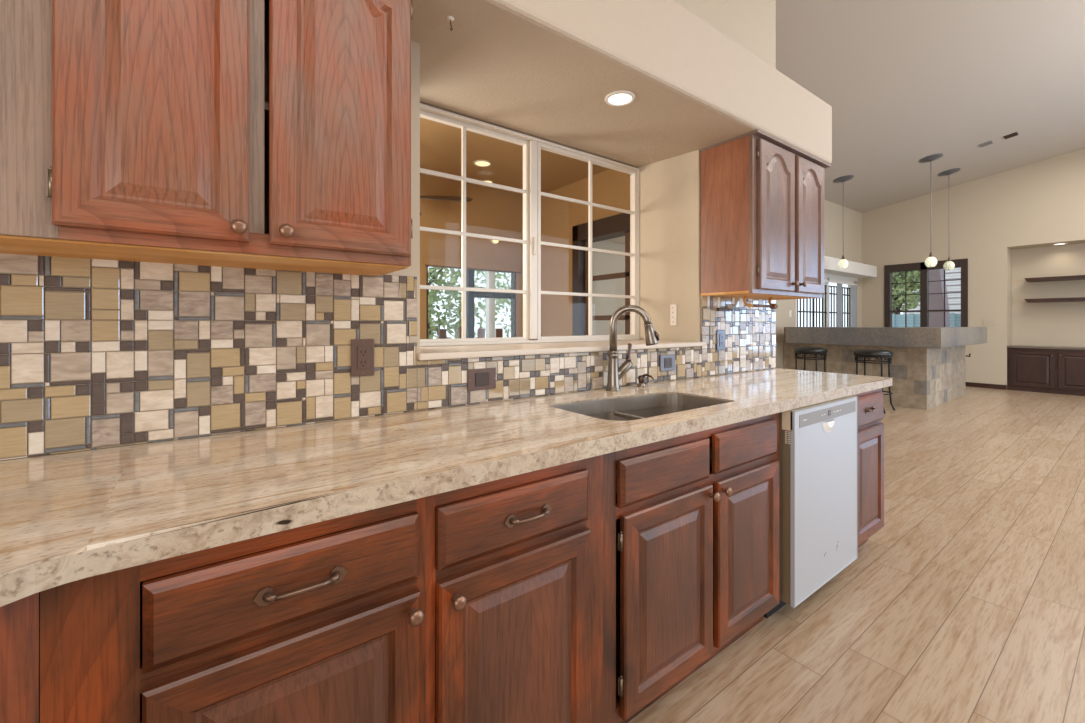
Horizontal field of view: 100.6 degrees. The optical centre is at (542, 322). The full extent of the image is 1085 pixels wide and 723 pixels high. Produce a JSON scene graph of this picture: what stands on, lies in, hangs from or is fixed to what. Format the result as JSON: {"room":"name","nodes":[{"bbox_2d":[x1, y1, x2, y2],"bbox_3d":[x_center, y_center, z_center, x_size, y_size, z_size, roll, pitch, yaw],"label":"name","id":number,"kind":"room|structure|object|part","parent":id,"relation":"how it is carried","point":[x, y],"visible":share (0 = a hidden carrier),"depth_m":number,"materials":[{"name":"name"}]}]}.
{"room":"kitchen","nodes":[
{"label":"kitchen","id":0,"kind":"room"},
{"bbox_2d":[420,175,533,339],"bbox_3d":[-1.660,-0.163,4.454,3.800,2.750,0.120,0,0,-36],"label":"wall","id":1,"kind":"structure","parent":0,"point":[491,212],"depth_m":5.03,"materials":[{"name":"brown paint"}]},
{"bbox_2d":[426,266,515,338],"bbox_3d":[-0.792,0.262,5.080,1.120,1.900,0.080,0,0,-36],"label":"door","id":2,"kind":"structure","parent":1,"relation":"in","point":[470,295],"depth_m":5.04,"materials":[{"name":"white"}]},
{"bbox_2d":[424,257,520,273],"bbox_3d":[-0.745,-0.632,5.008,1.170,0.092,0.051,0,0,-36],"label":"roller shade","id":3,"kind":"object","parent":1,"relation":"attached to","point":[430,262],"visible":1,"depth_m":4.96,"materials":[{"name":"brown fabric"}]},
{"bbox_2d":[490,240,498,244],"bbox_3d":[-0.539,-0.948,5.157,0.090,0.089,0.075,0,0,-36],"label":"wall light","id":4,"kind":"object","parent":1,"relation":"attached to","point":[493,242],"visible":0.53,"depth_m":5.14,"materials":[{"name":"white"}]},
{"bbox_2d":[420,117,608,194],"bbox_3d":[-0.945,-1.588,3.379,3.920,0.100,2.700,0,0,-36],"label":"ceiling","id":5,"kind":"structure","parent":0,"point":[440,143],"depth_m":4.29,"materials":[{"name":"brown paint"}]},
{"bbox_2d":[420,195,472,214],"bbox_3d":[-1.114,-1.248,3.627,0.834,0.580,0.834,0,0,34],"label":"ceiling fan","id":6,"kind":"object","parent":5,"relation":"hanging from","point":[442,198],"visible":0.07,"depth_m":3.66,"materials":[{"name":"black metal"}]},
{"bbox_3d":[-0.799,-1.022,3.694,0.446,0.098,0.199,0,0,-5],"label":"blade","id":7,"kind":"part","parent":6,"relation":"part of","materials":[{"name":"brown plastic"}]},
{"bbox_2d":[473,160,491,166],"bbox_3d":[-0.577,-1.534,4.331,0.179,0.008,0.179,0,0,-36],"label":"recessed light","id":8,"kind":"object","parent":5,"relation":"in","point":[481,163],"visible":1,"depth_m":4.32,"materials":[{"name":"white"}]},
{"bbox_2d":[385,0,775,367],"bbox_3d":[-0.850,-0.888,1.494,5.600,4.200,0.450,0,0,-36],"label":"wall","id":9,"kind":"structure","parent":0,"point":[669,189],"depth_m":2.59,"materials":[{"name":"beige paint"}]},
{"bbox_2d":[0,0,412,275],"bbox_3d":[-1.081,-0.549,0.825,1.634,0.799,0.346,0,0,-36],"label":"upper cabinet","id":10,"kind":"object","parent":9,"relation":"attached to","point":[253,134],"visible":1,"depth_m":0.94,"materials":[{"name":"brown wood"}]},
{"bbox_3d":[-0.759,-0.550,0.895,0.296,0.746,0.020,0,0,-36],"label":"door","id":11,"kind":"part","parent":10,"relation":"part of","materials":[{"name":"brown wood"}]},
{"bbox_3d":[-0.642,-0.203,0.951,0.031,0.030,0.029,0,0,-36],"label":"knob","id":12,"kind":"part","parent":10,"relation":"part of","materials":[{"name":"orange metal"}]},
{"bbox_3d":[-0.571,-0.205,1.003,0.031,0.030,0.029,0,0,-36],"label":"knob","id":13,"kind":"part","parent":10,"relation":"part of","materials":[{"name":"orange metal"}]},
{"bbox_3d":[-0.480,-0.550,1.100,0.321,0.746,0.020,0,0,-36],"label":"door","id":14,"kind":"part","parent":10,"relation":"part of","materials":[{"name":"brown wood"}]},
{"bbox_2d":[0,253,775,460],"bbox_3d":[-0.156,0.070,1.719,4.185,0.454,0.009,0,0,-36],"label":"tile backsplash","id":15,"kind":"structure","parent":9,"relation":"attached to","point":[95,353],"depth_m":1.21,"materials":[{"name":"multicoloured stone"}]},
{"bbox_2d":[351,339,373,376],"bbox_3d":[-0.562,0.108,1.408,0.070,0.116,0.010,0,0,-36],"label":"outlet","id":16,"kind":"object","parent":15,"relation":"attached to","point":[362,350],"visible":1,"depth_m":1.40,"materials":[{"name":"brown plastic"}]},
{"bbox_2d":[357,346,368,368],"bbox_3d":[-0.561,0.108,1.406,0.034,0.070,0.004,0,0,-36],"label":"receptacle","id":17,"kind":"object","parent":16,"relation":"attached to","point":[362,351],"depth_m":1.40,"materials":[{"name":"brown plastic"}]},
{"bbox_2d":[467,368,495,390],"bbox_3d":[-0.223,0.207,1.658,0.117,0.078,0.009,0,0,-36],"label":"rocker switch","id":18,"kind":"object","parent":15,"relation":"attached to","point":[485,378],"visible":1,"depth_m":1.65,"materials":[{"name":"brown plastic"}]},
{"bbox_2d":[660,354,674,371],"bbox_3d":[0.639,0.203,2.290,0.118,0.082,0.010,0,0,-36],"label":"outlet","id":19,"kind":"object","parent":15,"relation":"attached to","point":[667,362],"visible":1,"depth_m":2.28,"materials":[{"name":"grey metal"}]},
{"bbox_2d":[665,358,671,367],"bbox_3d":[0.640,0.203,2.289,0.057,0.049,0.004,0,0,-36],"label":"receptacle","id":20,"kind":"object","parent":19,"relation":"attached to","point":[668,361],"depth_m":2.29,"materials":[{"name":"grey plastic"}]},
{"bbox_2d":[717,330,724,350],"bbox_3d":[1.022,0.098,2.572,0.080,0.116,0.010,0,0,-36],"label":"outlet","id":21,"kind":"object","parent":15,"relation":"attached to","point":[720,333],"visible":1,"depth_m":2.56,"materials":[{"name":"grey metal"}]},
{"bbox_2d":[720,334,723,345],"bbox_3d":[1.024,0.098,2.571,0.038,0.070,0.004,0,0,-36],"label":"receptacle","id":22,"kind":"object","parent":21,"relation":"attached to","point":[721,335],"depth_m":2.57,"materials":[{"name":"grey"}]},
{"bbox_2d":[717,308,729,310],"bbox_3d":[1.038,-0.077,2.581,0.110,0.018,0.014,0,0,-36],"label":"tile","id":23,"kind":"object","parent":15,"relation":"attached to","point":[718,309],"visible":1,"depth_m":2.57,"materials":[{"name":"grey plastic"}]},
{"bbox_2d":[417,103,705,360],"bbox_3d":[0.102,-0.406,2.175,1.623,1.073,0.480,0,0,-36],"label":"window","id":24,"kind":"structure","parent":9,"relation":"in","point":[463,347],"depth_m":2.29,"materials":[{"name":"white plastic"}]},
{"bbox_3d":[-0.369,-0.419,2.101,0.723,1.019,0.035,0,0,-36],"label":"sliding sash","id":25,"kind":"part","parent":24,"relation":"part of","materials":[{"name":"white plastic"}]},
{"bbox_3d":[0.104,0.116,2.173,1.623,0.028,0.475,0,0,-36],"label":"sill","id":26,"kind":"part","parent":24,"relation":"part of","materials":[{"name":"beige"}]},
{"bbox_3d":[0.267,-0.419,2.539,0.747,1.019,0.035,0,0,-36],"label":"fixed sash","id":27,"kind":"part","parent":24,"relation":"part of","materials":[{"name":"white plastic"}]},
{"bbox_2d":[411,0,831,167],"bbox_3d":[-0.750,-1.129,1.360,5.603,0.357,0.782,0,0,-36],"label":"soffit","id":28,"kind":"structure","parent":9,"relation":"attached to","point":[545,70],"depth_m":1.86,"materials":[{"name":"beige paint"}]},
{"bbox_2d":[447,16,453,30],"bbox_3d":[-0.288,-0.930,1.405,0.024,0.042,0.023,0,0,-36],"label":"ceiling hook","id":29,"kind":"object","parent":28,"relation":"attached to","point":[449,18],"visible":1,"depth_m":1.40,"materials":[{"name":"white"}]},
{"bbox_2d":[605,90,634,106],"bbox_3d":[0.327,-0.947,1.902,0.128,0.008,0.128,0,0,-36],"label":"recessed light","id":30,"kind":"object","parent":28,"relation":"attached to","point":[618,98],"visible":1,"depth_m":1.89,"materials":[{"name":"white"}]},
{"bbox_2d":[670,304,676,324],"bbox_3d":[0.756,-0.046,2.581,0.027,0.120,0.040,0,0,-36],"label":"plate","id":31,"kind":"object","parent":9,"relation":"attached to","point":[673,308],"visible":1,"depth_m":2.57,"materials":[{"name":"beige plastic"}]},
{"bbox_2d":[700,130,830,299],"bbox_3d":[1.305,-0.550,2.580,0.842,0.800,0.348,0,0,-36],"label":"upper cabinet","id":32,"kind":"object","parent":9,"relation":"attached to","point":[762,196],"visible":1,"depth_m":2.37,"materials":[{"name":"orange wood"}]},
{"bbox_2d":[743,296,777,308],"bbox_3d":[1.261,-0.118,2.596,0.309,0.074,0.060,0,0,-36],"label":"paper towel holder","id":33,"kind":"object","parent":32,"relation":"attached to","point":[771,305],"visible":0.97,"depth_m":2.56,"materials":[{"name":"brown metal"}]},
{"bbox_3d":[1.266,-0.098,2.583,0.266,0.015,0.015,0,0,-36],"label":"rod","id":34,"kind":"part","parent":33,"relation":"part of","materials":[{"name":"brown metal"}]},
{"bbox_3d":[1.227,-0.547,2.355,0.358,0.752,0.020,0,0,-36],"label":"door","id":35,"kind":"part","parent":32,"relation":"part of","materials":[{"name":"brown wood"}]},
{"bbox_3d":[1.356,-0.544,2.476,0.793,0.789,0.020,0,0,-36],"label":"frame","id":36,"kind":"part","parent":32,"relation":"part of","materials":[{"name":"brown wood"}]},
{"bbox_3d":[1.537,-0.547,2.583,0.333,0.752,0.020,0,0,-36],"label":"door","id":37,"kind":"part","parent":32,"relation":"part of","materials":[{"name":"brown wood"}]},
{"bbox_2d":[541,169,629,335],"bbox_3d":[0.640,-0.838,4.482,0.340,4.100,2.700,0,0,-36],"label":"wall","id":38,"kind":"structure","parent":0,"point":[610,187],"depth_m":5.05,"materials":[{"name":"brown paint"}]},
{"bbox_2d":[572,213,629,335],"bbox_3d":[0.744,0.082,4.484,0.210,2.260,1.140,0,0,-36],"label":"door","id":39,"kind":"structure","parent":38,"relation":"in","point":[618,225],"depth_m":4.76,"materials":[{"name":"brown"}]},
{"bbox_2d":[593,199,861,368],"bbox_3d":[3.765,-0.788,7.634,8.430,4.000,0.140,0,0,-36],"label":"wall","id":40,"kind":"structure","parent":0,"point":[603,263],"depth_m":7.84,"materials":[{"name":"beige paint"}]},
{"bbox_2d":[608,236,876,278],"bbox_3d":[3.796,-1.098,7.372,8.170,0.240,0.320,0,0,-36],"label":"ledge","id":41,"kind":"object","parent":40,"relation":"attached to","point":[854,269],"visible":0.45,"depth_m":8.88,"materials":[{"name":"white paint"}]},
{"bbox_2d":[795,273,857,326],"bbox_3d":[5.654,0.107,8.990,2.960,2.210,0.112,0,0,-36],"label":"window","id":42,"kind":"structure","parent":40,"relation":"in","point":[825,312],"depth_m":8.95,"materials":[{"name":"white wood"}]},
{"bbox_3d":[5.684,-0.953,8.950,2.960,0.090,0.012,0,0,-36],"label":"header trim","id":43,"kind":"part","parent":42,"relation":"part of","materials":[{"name":"white"}]},
{"bbox_2d":[824,280,856,326],"bbox_3d":[5.723,0.167,8.948,2.620,2.010,0.038,0,0,-36],"label":"vertical blinds","id":44,"kind":"object","parent":40,"relation":"attached to","point":[853,287],"visible":0.38,"depth_m":9.56,"materials":[{"name":"beige plastic"}]},
{"bbox_3d":[5.722,-0.823,8.948,2.620,0.030,0.030,0,0,-36],"label":"head rail","id":45,"kind":"part","parent":44,"relation":"part of","materials":[{"name":"beige plastic"}]},
{"bbox_2d":[628,386,1084,722],"bbox_3d":[4.132,1.272,2.593,15.330,0.120,8.720,0,0,-36],"label":"floor","id":46,"kind":"structure","parent":0,"point":[967,605],"depth_m":1.92,"materials":[{"name":"brown wood"}]},
{"bbox_2d":[0,592,39,722],"bbox_3d":[-0.956,0.777,0.131,1.014,0.870,1.580,0,0,-36],"label":"base cabinet","id":47,"kind":"object","parent":46,"relation":"on","point":[19,619],"visible":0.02,"depth_m":0.58,"materials":[{"name":"brown wood"}]},
{"bbox_2d":[0,368,892,606],"bbox_3d":[0.330,0.320,1.076,4.206,0.043,1.620,0,0,-36],"label":"countertop","id":48,"kind":"structure","parent":47,"relation":"on","point":[60,514],"depth_m":0.92,"materials":[{"name":"beige stone"}]},
{"bbox_2d":[606,305,658,390],"bbox_3d":[0.396,0.109,1.984,0.231,0.378,0.088,0,0,13],"label":"faucet","id":49,"kind":"object","parent":48,"relation":"on","point":[615,374],"visible":1,"depth_m":1.97,"materials":[{"name":"silver metal"}]},
{"bbox_3d":[0.383,0.136,2.012,0.033,0.090,0.033,0,0,9],"label":"lever","id":50,"kind":"part","parent":49,"relation":"part of","materials":[{"name":"silver metal"}]},
{"bbox_2d":[551,394,728,493],"bbox_3d":[0.377,0.419,1.678,0.662,0.228,0.378,0,0,-36],"label":"sink","id":51,"kind":"object","parent":48,"relation":"in","point":[629,408],"visible":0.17,"depth_m":1.84,"materials":[{"name":"silver metal"}]},
{"bbox_3d":[0.247,0.446,1.583,0.340,0.172,0.378,0,0,-36],"label":"bowl","id":52,"kind":"part","parent":51,"relation":"part of","materials":[{"name":"silver metal"}]},
{"bbox_3d":[0.526,0.446,1.777,0.304,0.172,0.361,0,0,-36],"label":"bowl","id":53,"kind":"part","parent":51,"relation":"part of","materials":[{"name":"silver metal"}]},
{"bbox_2d":[637,374,653,386],"bbox_3d":[0.476,0.267,2.097,0.044,0.062,0.081,0,0,-36],"label":"soap dispenser","id":54,"kind":"object","parent":48,"relation":"on","point":[641,378],"visible":1,"depth_m":2.10,"materials":[{"name":"silver metal"}]},
{"bbox_2d":[40,490,425,722],"bbox_3d":[-0.616,0.777,0.980,0.538,0.870,0.646,0,0,-36],"label":"base cabinet","id":55,"kind":"object","parent":46,"relation":"on","point":[324,621],"visible":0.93,"depth_m":0.73,"materials":[{"name":"brown wood"}]},
{"bbox_3d":[-0.414,0.446,0.776,0.414,0.129,0.020,0,0,-36],"label":"drawer","id":56,"kind":"part","parent":55,"relation":"part of","materials":[{"name":"brown wood"}]},
{"bbox_3d":[-0.413,0.816,0.777,0.416,0.562,0.020,0,0,-36],"label":"door","id":57,"kind":"part","parent":55,"relation":"part of","materials":[{"name":"brown wood"}]},
{"bbox_3d":[-0.402,0.446,0.757,0.143,0.030,0.026,0,0,-36],"label":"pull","id":58,"kind":"part","parent":55,"relation":"part of","materials":[{"name":"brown metal"}]},
{"bbox_3d":[-0.246,0.567,0.870,0.031,0.030,0.029,0,0,-36],"label":"knob","id":59,"kind":"part","parent":55,"relation":"part of","materials":[{"name":"orange metal"}]},
{"bbox_2d":[426,455,602,722],"bbox_3d":[-0.199,0.777,1.287,0.497,0.870,0.646,0,0,-36],"label":"base cabinet","id":60,"kind":"object","parent":46,"relation":"on","point":[514,564],"visible":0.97,"depth_m":1.03,"materials":[{"name":"brown wood"}]},
{"bbox_3d":[-0.172,0.572,0.924,0.031,0.030,0.029,0,0,-36],"label":"knob","id":61,"kind":"part","parent":60,"relation":"part of","materials":[{"name":"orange metal"}]},
{"bbox_3d":[-0.048,0.446,1.046,0.413,0.129,0.020,0,0,-36],"label":"drawer","id":62,"kind":"part","parent":60,"relation":"part of","materials":[{"name":"brown wood"}]},
{"bbox_3d":[-0.046,0.816,1.047,0.417,0.562,0.020,0,0,-36],"label":"door","id":63,"kind":"part","parent":60,"relation":"part of","materials":[{"name":"brown wood"}]},
{"bbox_3d":[-0.025,0.446,1.034,0.133,0.030,0.026,0,0,-36],"label":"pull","id":64,"kind":"part","parent":60,"relation":"part of","materials":[{"name":"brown metal"}]},
{"bbox_2d":[603,413,778,722],"bbox_3d":[0.390,0.777,1.720,0.965,0.870,0.646,0,0,-36],"label":"base cabinet","id":65,"kind":"object","parent":46,"relation":"on","point":[691,548],"visible":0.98,"depth_m":1.40,"materials":[{"name":"brown wood"}]},
{"bbox_3d":[0.381,0.446,1.361,0.418,0.129,0.020,0,0,-36],"label":"false drawer","id":66,"kind":"part","parent":65,"relation":"part of","materials":[{"name":"brown wood"}]},
{"bbox_3d":[0.391,0.816,1.368,0.418,0.562,0.020,0,0,-36],"label":"door","id":67,"kind":"part","parent":65,"relation":"part of","materials":[{"name":"brown wood"}]},
{"bbox_3d":[0.561,0.564,1.463,0.031,0.030,0.029,0,0,-36],"label":"knob","id":68,"kind":"part","parent":65,"relation":"part of","materials":[{"name":"orange metal"}]},
{"bbox_3d":[0.617,0.562,1.504,0.031,0.030,0.029,0,0,-36],"label":"knob","id":69,"kind":"part","parent":65,"relation":"part of","materials":[{"name":"orange metal"}]},
{"bbox_3d":[0.741,0.440,1.625,0.411,0.133,0.020,0,0,-36],"label":"false drawer","id":70,"kind":"part","parent":65,"relation":"part of","materials":[{"name":"brown wood"}]},
{"bbox_3d":[0.750,0.813,1.632,0.410,0.556,0.020,0,0,-36],"label":"door","id":71,"kind":"part","parent":65,"relation":"part of","materials":[{"name":"brown wood"}]},
{"bbox_2d":[763,395,857,617],"bbox_3d":[1.063,0.777,2.183,0.635,0.869,0.606,0,0,-36],"label":"dishwasher","id":72,"kind":"object","parent":46,"relation":"on","point":[818,443],"visible":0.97,"depth_m":1.88,"materials":[{"name":"white metal"}]},
{"bbox_3d":[1.162,1.162,2.048,0.629,0.100,0.040,0,0,-36],"label":"toe panel","id":73,"kind":"part","parent":72,"relation":"part of","materials":[{"name":"black plastic"}]},
{"bbox_3d":[1.234,0.730,1.951,0.635,0.770,0.016,0,0,-36],"label":"panel","id":74,"kind":"part","parent":72,"relation":"part of","materials":[{"name":"white metal"}]},
{"bbox_3d":[1.246,0.392,1.955,0.564,0.051,0.005,0,0,-36],"label":"control panel","id":75,"kind":"part","parent":72,"relation":"part of","materials":[{"name":"grey"}]},
{"bbox_3d":[1.241,0.448,1.942,0.124,0.050,0.009,0,0,-36],"label":"pocket handle","id":76,"kind":"part","parent":72,"relation":"part of","materials":[{"name":"white plastic"}]},
{"bbox_2d":[794,347,827,371],"bbox_3d":[4.121,0.791,6.922,0.452,0.839,0.452,0,0,-36],"label":"bar stool","id":77,"kind":"object","parent":46,"relation":"on","point":[798,351],"visible":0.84,"depth_m":6.80,"materials":[{"name":"black metal"}]},
{"bbox_3d":[3.886,0.834,6.958,0.088,0.753,0.024,0,0,9],"label":"leg","id":78,"kind":"part","parent":77,"relation":"part of","materials":[{"name":"black metal"}]},
{"bbox_2d":[794,347,827,353],"bbox_3d":[4.121,0.416,6.922,0.452,0.091,0.452,0,0,-36],"label":"seat cushion","id":79,"kind":"object","parent":77,"relation":"on","point":[799,350],"depth_m":6.76,"materials":[{"name":"black leather"}]},
{"bbox_2d":[855,388,883,547],"bbox_3d":[1.497,0.777,2.535,0.475,0.870,0.643,0,0,-36],"label":"base cabinet","id":80,"kind":"object","parent":46,"relation":"on","point":[870,403],"visible":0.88,"depth_m":2.31,"materials":[{"name":"brown wood"}]},
{"bbox_3d":[1.654,0.727,2.321,0.475,0.770,0.018,0,0,-36],"label":"frame","id":81,"kind":"part","parent":80,"relation":"part of","materials":[{"name":"brown wood"}]},
{"bbox_3d":[1.674,0.445,2.311,0.395,0.151,0.020,0,0,-36],"label":"drawer","id":82,"kind":"part","parent":80,"relation":"part of","materials":[{"name":"brown wood"}]},
{"bbox_3d":[1.673,0.442,2.282,0.118,0.030,0.026,0,0,-36],"label":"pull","id":83,"kind":"part","parent":80,"relation":"part of","materials":[{"name":"brown metal"}]},
{"bbox_3d":[1.674,0.819,2.311,0.395,0.557,0.020,0,0,-36],"label":"door","id":84,"kind":"part","parent":80,"relation":"part of","materials":[{"name":"brown wood"}]},
{"bbox_2d":[853,349,895,413],"bbox_3d":[4.603,0.791,6.267,0.452,0.839,0.452,0,0,-36],"label":"bar stool","id":85,"kind":"object","parent":46,"relation":"on","point":[870,353],"visible":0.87,"depth_m":6.16,"materials":[{"name":"black metal"}]},
{"bbox_3d":[4.368,0.834,6.303,0.088,0.753,0.024,0,0,9],"label":"leg","id":86,"kind":"part","parent":85,"relation":"part of","materials":[{"name":"black metal"}]},
{"bbox_3d":[4.639,0.834,6.502,0.024,0.753,0.088,0,0,8],"label":"leg","id":87,"kind":"part","parent":85,"relation":"part of","materials":[{"name":"black metal"}]},
{"bbox_2d":[853,349,892,356],"bbox_3d":[4.603,0.416,6.267,0.452,0.091,0.452,0,0,-36],"label":"seat cushion","id":88,"kind":"object","parent":85,"relation":"on","point":[862,352],"depth_m":6.12,"materials":[{"name":"black leather"}]},
{"bbox_3d":[4.567,0.834,6.032,0.024,0.753,0.088,0,0,8],"label":"leg","id":89,"kind":"part","parent":85,"relation":"part of","materials":[{"name":"black metal"}]},
{"bbox_3d":[4.837,0.834,6.231,0.088,0.753,0.024,0,0,9],"label":"leg","id":90,"kind":"part","parent":85,"relation":"part of","materials":[{"name":"black metal"}]},
{"bbox_2d":[783,327,986,409],"bbox_3d":[5.716,0.639,7.622,2.760,1.146,2.180,0,0,-36],"label":"bar counter","id":91,"kind":"object","parent":46,"relation":"on","point":[927,367],"depth_m":6.66,"materials":[{"name":"stone"}]},
{"bbox_2d":[1007,348,1084,395],"bbox_3d":[9.535,0.830,7.052,0.532,0.765,3.097,0,0,-36],"label":"base cabinet","id":92,"kind":"object","parent":46,"relation":"on","point":[1054,371],"visible":1,"depth_m":7.78,"materials":[{"name":"brown wood"}]},
{"bbox_3d":[8.612,0.812,7.919,0.020,0.630,0.535,0,0,-36],"label":"door","id":93,"kind":"part","parent":92,"relation":"part of","materials":[{"name":"brown wood"}]},
{"bbox_2d":[1007,345,1084,349],"bbox_3d":[9.542,0.429,7.057,0.515,0.034,3.097,0,0,-36],"label":"countertop","id":94,"kind":"structure","parent":92,"relation":"on","point":[1009,346],"depth_m":7.87,"materials":[{"name":"brown stone"}]},
{"bbox_3d":[8.951,0.812,7.458,0.020,0.630,0.535,0,0,-36],"label":"door","id":95,"kind":"part","parent":92,"relation":"part of","materials":[{"name":"brown wood"}]},
{"bbox_2d":[776,0,1084,212],"bbox_3d":[3.835,-3.099,2.405,14.630,1.386,8.770,0,0,-36],"label":"ceiling","id":96,"kind":"structure","parent":0,"point":[904,82],"depth_m":5.21,"materials":[{"name":"beige paint"}]},
{"bbox_2d":[833,175,853,268],"bbox_3d":[5.266,-1.751,7.880,0.300,1.590,0.298,0,0,-36],"label":"pendant light","id":97,"kind":"object","parent":96,"relation":"hanging from","point":[843,263],"visible":1,"depth_m":7.86,"materials":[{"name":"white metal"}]},
{"bbox_3d":[5.266,-1.036,7.881,0.154,0.160,0.154,0,0,-36],"label":"lamp shade","id":98,"kind":"part","parent":97,"relation":"part of","materials":[{"name":"white glass"}]},
{"bbox_3d":[5.266,-1.829,7.881,0.011,1.310,0.011,0,0,31],"label":"cord","id":99,"kind":"part","parent":97,"relation":"part of","materials":[{"name":"grey plastic"}]},
{"bbox_2d":[919,153,942,266],"bbox_3d":[6.308,-1.807,7.306,0.300,1.789,0.298,0,0,-36],"label":"pendant light","id":100,"kind":"object","parent":96,"relation":"hanging from","point":[931,261],"visible":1,"depth_m":7.26,"materials":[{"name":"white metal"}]},
{"bbox_3d":[6.308,-0.993,7.307,0.154,0.160,0.154,0,0,-36],"label":"lamp shade","id":101,"kind":"part","parent":100,"relation":"part of","materials":[{"name":"white glass"}]},
{"bbox_2d":[938,168,960,270],"bbox_3d":[7.213,-1.818,7.983,0.300,1.765,0.298,0,0,-36],"label":"pendant light","id":102,"kind":"object","parent":96,"relation":"hanging from","point":[949,265],"visible":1,"depth_m":7.94,"materials":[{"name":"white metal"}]},
{"bbox_3d":[7.213,-1.015,7.984,0.154,0.160,0.154,0,0,-36],"label":"lamp shade","id":103,"kind":"part","parent":102,"relation":"part of","materials":[{"name":"white glass"}]},
{"bbox_2d":[979,132,1018,146],"bbox_3d":[6.926,-2.779,6.837,0.140,0.076,0.410,0,0,-36],"label":"ceiling vent","id":104,"kind":"object","parent":96,"relation":"in","point":[1015,133],"visible":1,"depth_m":6.79,"materials":[{"name":"grey metal"}]},
{"bbox_2d":[862,148,1084,384],"bbox_3d":[9.777,-1.288,6.859,0.620,5.000,8.510,0,0,-36],"label":"wall","id":105,"kind":"structure","parent":0,"point":[1006,224],"depth_m":8.30,"materials":[{"name":"beige paint"}]},
{"bbox_2d":[884,258,967,326],"bbox_3d":[7.770,-0.485,9.150,0.140,1.495,1.321,0,0,-36],"label":"window","id":106,"kind":"structure","parent":105,"relation":"in","point":[924,293],"depth_m":9.11,"materials":[{"name":"brown wood"}]},
{"bbox_3d":[7.584,-0.458,9.395,0.030,1.240,0.505,0,0,-36],"label":"sash","id":107,"kind":"part","parent":106,"relation":"part of","materials":[{"name":"brown"}]},
{"bbox_3d":[7.948,-0.458,8.899,0.030,1.240,0.506,0,0,-36],"label":"sash","id":108,"kind":"part","parent":106,"relation":"part of","materials":[{"name":"brown"}]},
{"bbox_2d":[965,382,1006,389],"bbox_3d":[7.914,1.169,8.857,0.015,0.085,1.722,0,0,-36],"label":"baseboard","id":109,"kind":"structure","parent":105,"relation":"attached to","point":[968,384],"depth_m":8.38,"materials":[{"name":"brown wood"}]},
{"bbox_2d":[1024,275,1084,281],"bbox_3d":[9.646,-0.778,7.088,0.320,0.060,2.795,0,0,-36],"label":"floating shelf","id":110,"kind":"object","parent":105,"relation":"attached to","point":[1074,277],"visible":1,"depth_m":7.84,"materials":[{"name":"brown wood"}]},
{"bbox_2d":[1024,297,1084,302],"bbox_3d":[9.646,-0.403,7.088,0.320,0.060,2.795,0,0,-36],"label":"floating shelf","id":111,"kind":"object","parent":105,"relation":"attached to","point":[1076,299],"visible":1,"depth_m":7.81,"materials":[{"name":"brown wood"}]},
{"label":"outside","id":112,"kind":"structure","parent":0,"visible":0},
{"bbox_3d":[1.315,1.297,16.786,38.000,0.110,17.470,0,0,-36],"label":"floor","id":113,"kind":"structure","parent":112,"visible":0},
{"bbox_2d":[428,267,504,338],"bbox_3d":[-2.190,-0.479,8.417,3.073,3.451,3.121,0,0,-36],"label":"tree","id":114,"kind":"object","parent":113,"relation":"on","point":[432,295],"visible":0.2,"depth_m":8.09,"materials":[{"name":"green plant"}]},
{"bbox_2d":[438,326,502,338],"bbox_3d":[-0.860,0.627,6.574,2.800,1.170,0.090,0,0,-36],"label":"railing","id":115,"kind":"object","parent":113,"relation":"on","point":[499,331],"visible":0.17,"depth_m":6.49,"materials":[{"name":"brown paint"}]},
{"bbox_2d":[486,271,494,337],"bbox_3d":[-0.719,-0.073,6.213,0.100,2.630,0.100,0,0,-36],"label":"porch post","id":116,"kind":"object","parent":113,"relation":"on","point":[490,275],"visible":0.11,"depth_m":6.17,"materials":[{"name":"white"}]},
{"bbox_2d":[481,272,510,336],"bbox_3d":[0.055,-0.585,11.713,3.451,3.663,3.450,0,0,-36],"label":"tree","id":117,"kind":"object","parent":113,"relation":"on","point":[507,301],"visible":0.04,"depth_m":11.36,"materials":[{"name":"green plant"}]},
{"bbox_2d":[892,271,919,313],"bbox_3d":[9.738,-0.730,12.438,1.816,3.952,1.762,0,0,-36],"label":"tree","id":118,"kind":"object","parent":113,"relation":"on","point":[898,301],"visible":0.14,"depth_m":12.04,"materials":[{"name":"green plant"}]},
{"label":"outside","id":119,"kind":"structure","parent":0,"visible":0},
{"bbox_3d":[17.796,1.297,11.524,17.670,0.110,10.530,0,0,-36],"label":"floor","id":120,"kind":"structure","parent":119,"visible":0},
{"bbox_2d":[892,313,960,326],"bbox_3d":[10.984,0.482,9.726,0.100,1.460,5.700,0,0,-36],"label":"fence","id":121,"kind":"object","parent":120,"relation":"on","point":[898,320],"visible":0.09,"depth_m":11.60,"materials":[{"name":"blue"}]},
{"bbox_2d":[903,268,960,313],"bbox_3d":[15.854,-0.988,13.863,4.030,4.400,6.600,0,0,-36],"label":"house","id":122,"kind":"structure","parent":120,"relation":"on","point":[954,275],"depth_m":14.30,"materials":[{"name":"white"}]},
{"bbox_2d":[929,269,949,326],"bbox_3d":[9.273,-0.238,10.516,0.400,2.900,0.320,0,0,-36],"label":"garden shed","id":123,"kind":"object","parent":120,"relation":"on","point":[936,301],"visible":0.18,"depth_m":10.42,"materials":[{"name":"grey"}]}
]}

